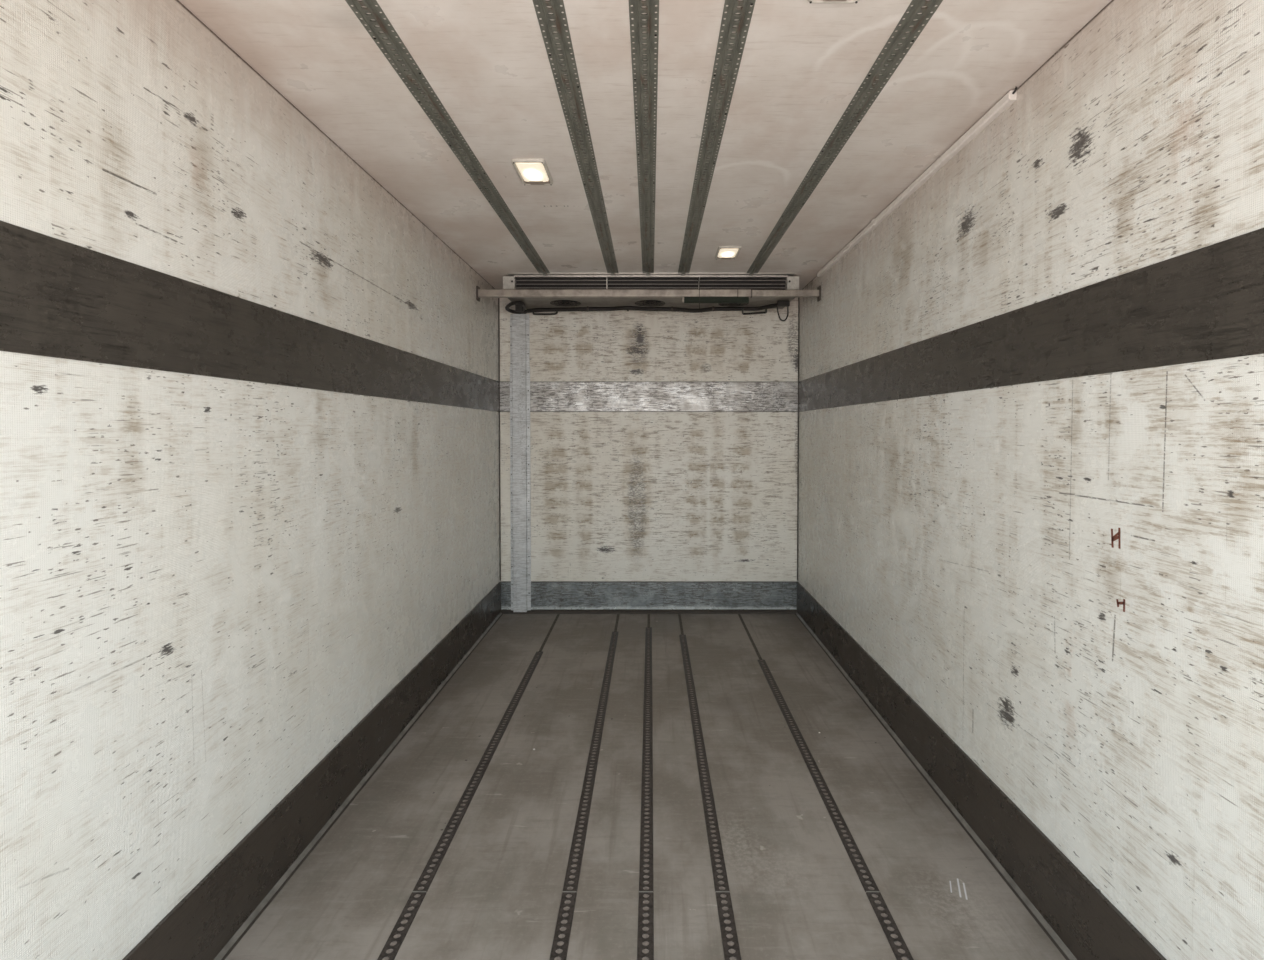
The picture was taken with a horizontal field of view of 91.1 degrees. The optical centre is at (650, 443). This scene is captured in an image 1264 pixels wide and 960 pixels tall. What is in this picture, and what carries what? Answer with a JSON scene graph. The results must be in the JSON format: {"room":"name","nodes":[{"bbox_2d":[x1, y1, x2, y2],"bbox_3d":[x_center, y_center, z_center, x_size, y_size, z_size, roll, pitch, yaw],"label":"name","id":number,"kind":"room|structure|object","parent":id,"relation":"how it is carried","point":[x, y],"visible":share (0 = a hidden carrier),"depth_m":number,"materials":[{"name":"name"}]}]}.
{"room":"truck trailer interior","nodes":[
{"label":"truck trailer interior","id":0,"kind":"room"},
{"bbox_2d":[0,0,499,959],"bbox_3d":[-1.290,0.131,2.711,0.080,2.650,4.815,0,1,0],"label":"wall","id":1,"kind":"structure","parent":0,"point":[207,583],"depth_m":1.68,"materials":[{"name":"white laminate"}]},
{"bbox_2d":[0,220,498,411],"bbox_3d":[-1.248,-0.334,2.701,0.004,0.250,4.815,0,1,0],"label":"trim","id":2,"kind":"structure","parent":1,"relation":"attached to","point":[59,298],"depth_m":1.63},
{"bbox_2d":[122,581,500,959],"bbox_3d":[-1.244,1.325,2.735,0.012,0.262,4.815,0,1,0],"label":"baseboard","id":3,"kind":"structure","parent":1,"relation":"attached to","point":[204,921],"depth_m":2.15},
{"bbox_2d":[214,612,502,959],"bbox_3d":[-1.232,1.449,2.723,0.012,0.014,4.785,0,1,0],"label":"trim","id":4,"kind":"structure","parent":1,"relation":"attached to","point":[307,849],"depth_m":2.35,"materials":[{"name":"metal"}]},
{"bbox_2d":[498,298,500,580],"bbox_3d":[-1.246,-0.053,5.109,0.008,2.379,0.012,0,1,0],"label":"trim","id":5,"kind":"structure","parent":1,"relation":"attached to","point":[498,298],"depth_m":5.10,"materials":[{"name":"grey metal"}]},
{"bbox_2d":[476,286,820,302],"bbox_3d":[-0.015,-1.071,4.469,2.470,0.118,0.060,0,1,0],"label":"bar","id":6,"kind":"object","parent":1,"relation":"attached to","point":[687,295],"visible":1,"depth_m":4.45,"materials":[{"name":"metal"}]},
{"bbox_2d":[698,277,699,308],"bbox_3d":[0.349,-1.088,4.474,0.008,0.245,0.082,0,1,0],"label":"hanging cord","id":7,"kind":"object","parent":6,"relation":"hanging from","point":[698,277],"visible":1,"depth_m":4.44,"materials":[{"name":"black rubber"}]},
{"bbox_2d":[178,0,1111,289],"bbox_3d":[-0.015,-1.234,2.723,2.630,0.080,4.895,0,1,0],"label":"ceiling","id":8,"kind":"structure","parent":0,"point":[803,63],"depth_m":2.17,"materials":[{"name":"laminate"}]},
{"bbox_2d":[345,0,549,274],"bbox_3d":[-0.767,-1.184,2.399,0.081,0.006,4.246,0,1,0],"label":"ceiling track","id":9,"kind":"object","parent":8,"relation":"attached to","point":[405,66],"visible":1,"depth_m":2.18,"materials":[{"name":"grey metal"}]},
{"bbox_2d":[511,158,552,184],"bbox_3d":[-0.516,-1.185,2.721,0.144,0.018,0.256,0,1,0],"label":"recessed light","id":10,"kind":"object","parent":8,"relation":"in","point":[531,171],"visible":1,"depth_m":2.69,"materials":[{"name":"white plastic"}]},
{"bbox_2d":[532,0,618,274],"bbox_3d":[-0.272,-1.184,2.399,0.081,0.006,4.246,0,1,0],"label":"ceiling track","id":11,"kind":"object","parent":8,"relation":"attached to","point":[582,146],"visible":1,"depth_m":2.18,"materials":[{"name":"grey metal"}]},
{"bbox_2d":[629,0,658,274],"bbox_3d":[-0.018,-1.184,2.399,0.081,0.006,4.246,0,1,0],"label":"ceiling track","id":12,"kind":"object","parent":8,"relation":"attached to","point":[644,64],"visible":1,"depth_m":2.18,"materials":[{"name":"grey metal"}]},
{"bbox_2d":[503,273,798,308],"bbox_3d":[0.002,-1.166,4.789,2.166,0.142,0.604,0,1,0],"label":"refrigeration unit","id":13,"kind":"object","parent":8,"relation":"attached to","point":[758,281],"visible":0.8,"depth_m":4.57,"materials":[{"name":"metal"}]},
{"bbox_2d":[505,300,789,320],"bbox_3d":[-0.020,-1.043,4.893,2.284,0.106,0.340,0,1,0],"label":"hose","id":14,"kind":"object","parent":13,"relation":"attached to","point":[520,306],"visible":1,"depth_m":4.96,"materials":[{"name":"black rubber"}]},
{"bbox_2d":[678,0,755,274],"bbox_3d":[0.237,-1.184,2.399,0.081,0.006,4.246,0,1,0],"label":"ceiling track","id":15,"kind":"object","parent":8,"relation":"attached to","point":[710,146],"visible":1,"depth_m":2.18,"materials":[{"name":"grey metal"}]},
{"bbox_2d":[715,246,740,258],"bbox_3d":[0.491,-1.210,3.951,0.144,0.018,0.256,0,1,0],"label":"recessed light","id":16,"kind":"object","parent":8,"relation":"in","point":[723,252],"visible":1,"depth_m":3.91,"materials":[{"name":"white plastic"}]},
{"bbox_2d":[808,0,859,3],"bbox_3d":[0.480,-1.160,1.511,0.144,0.018,0.256,0,1,0],"label":"recessed light","id":17,"kind":"object","parent":8,"relation":"in","point":[809,1],"visible":1,"depth_m":1.63,"materials":[{"name":"white plastic"}]},
{"bbox_2d":[747,0,942,274],"bbox_3d":[0.732,-1.184,2.399,0.081,0.006,4.246,0,1,0],"label":"ceiling track","id":18,"kind":"object","parent":8,"relation":"attached to","point":[884,66],"visible":1,"depth_m":2.19,"materials":[{"name":"grey metal"}]},
{"bbox_2d":[225,614,1065,959],"bbox_3d":[-0.015,1.495,2.779,2.630,0.080,4.895,0,1,0],"label":"floor","id":19,"kind":"structure","parent":0,"point":[797,893],"depth_m":2.38,"materials":[{"name":"grey metal"}]},
{"bbox_2d":[377,614,559,959],"bbox_3d":[-0.757,1.454,2.720,0.048,0.005,4.760,0,1,0],"label":"floor track","id":20,"kind":"object","parent":19,"relation":"on","point":[393,944],"visible":1,"depth_m":2.33,"materials":[{"name":"metal"}]},
{"bbox_2d":[549,614,619,959],"bbox_3d":[-0.266,1.454,2.720,0.048,0.004,4.760,0,1,0],"label":"floor track","id":21,"kind":"object","parent":19,"relation":"on","point":[561,938],"visible":1,"depth_m":2.35,"materials":[{"name":"metal"}]},
{"bbox_2d":[637,614,653,959],"bbox_3d":[-0.015,1.454,2.720,0.048,0.004,4.760,0,1,0],"label":"floor track","id":22,"kind":"object","parent":19,"relation":"on","point":[645,944],"visible":1,"depth_m":2.35,"materials":[{"name":"metal"}]},
{"bbox_2d":[678,614,740,959],"bbox_3d":[0.235,1.454,2.720,0.048,0.004,4.760,0,1,0],"label":"floor track","id":23,"kind":"object","parent":19,"relation":"on","point":[731,949],"visible":1,"depth_m":2.34,"materials":[{"name":"metal"}]},
{"bbox_2d":[738,614,913,959],"bbox_3d":[0.727,1.454,2.720,0.048,0.005,4.760,0,1,0],"label":"floor track","id":24,"kind":"object","parent":19,"relation":"on","point":[893,935],"visible":1,"depth_m":2.32,"materials":[{"name":"metal"}]},
{"bbox_2d":[499,297,797,580],"bbox_3d":[-0.015,0.081,5.158,2.630,2.650,0.080,0,1,0],"label":"wall","id":25,"kind":"structure","parent":0,"point":[616,496],"depth_m":5.12,"materials":[{"name":"white laminate"}]},
{"bbox_2d":[510,314,530,611],"bbox_3d":[-1.074,0.168,5.103,0.165,2.453,0.024,0,1,0],"label":"duct cover","id":26,"kind":"object","parent":25,"relation":"attached to","point":[520,467],"visible":1,"depth_m":5.10,"materials":[{"name":"grey metal"}]},
{"bbox_2d":[500,382,797,411],"bbox_3d":[-0.015,-0.384,5.106,2.458,0.250,0.004,0,1,0],"label":"trim","id":27,"kind":"structure","parent":25,"relation":"attached to","point":[544,396],"depth_m":5.10,"materials":[{"name":"silver metal"}]},
{"bbox_2d":[501,581,796,608],"bbox_3d":[-0.015,1.260,5.137,2.458,0.232,0.010,0,1,0],"label":"baseboard","id":28,"kind":"structure","parent":25,"relation":"attached to","point":[544,594],"depth_m":5.13,"materials":[{"name":"grey metal"}]},
{"bbox_2d":[501,609,796,613],"bbox_3d":[-0.015,1.391,5.127,2.446,0.030,0.035,0,1,0],"label":"trim","id":29,"kind":"structure","parent":25,"relation":"attached to","point":[503,611],"depth_m":5.12,"materials":[{"name":"grey metal"}]},
{"bbox_2d":[798,0,1263,959],"bbox_3d":[1.260,0.131,2.711,0.081,2.650,4.815,0,1,0],"label":"wall","id":30,"kind":"structure","parent":0,"point":[1065,576],"depth_m":1.74,"materials":[{"name":"white laminate"}]},
{"bbox_2d":[797,297,799,580],"bbox_3d":[1.216,-0.053,5.109,0.008,2.379,0.012,0,1,0],"label":"trim","id":31,"kind":"structure","parent":30,"relation":"attached to","point":[798,297],"depth_m":5.11,"materials":[{"name":"grey metal"}]},
{"bbox_2d":[817,86,1016,276],"bbox_3d":[1.206,-1.185,3.244,0.027,0.034,2.404,0,1,0],"label":"pipe","id":32,"kind":"object","parent":30,"relation":"attached to","point":[1010,97],"visible":1,"depth_m":2.62,"materials":[{"name":"white metal"}]},
{"bbox_2d":[795,613,1076,959],"bbox_3d":[1.202,1.449,2.723,0.012,0.014,4.785,0,1,0],"label":"trim","id":33,"kind":"structure","parent":30,"relation":"attached to","point":[985,849],"depth_m":2.35,"materials":[{"name":"metal"}]},
{"bbox_2d":[796,581,1166,959],"bbox_3d":[1.214,1.325,2.735,0.012,0.262,4.815,0,1,0],"label":"baseboard","id":34,"kind":"structure","parent":30,"relation":"attached to","point":[1091,927],"depth_m":2.15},
{"bbox_2d":[799,228,1263,411],"bbox_3d":[1.218,-0.334,2.701,0.004,0.250,4.815,0,1,0],"label":"trim","id":35,"kind":"structure","parent":30,"relation":"attached to","point":[1206,303],"depth_m":1.70,"materials":[{"name":"grey metal"}]}
]}

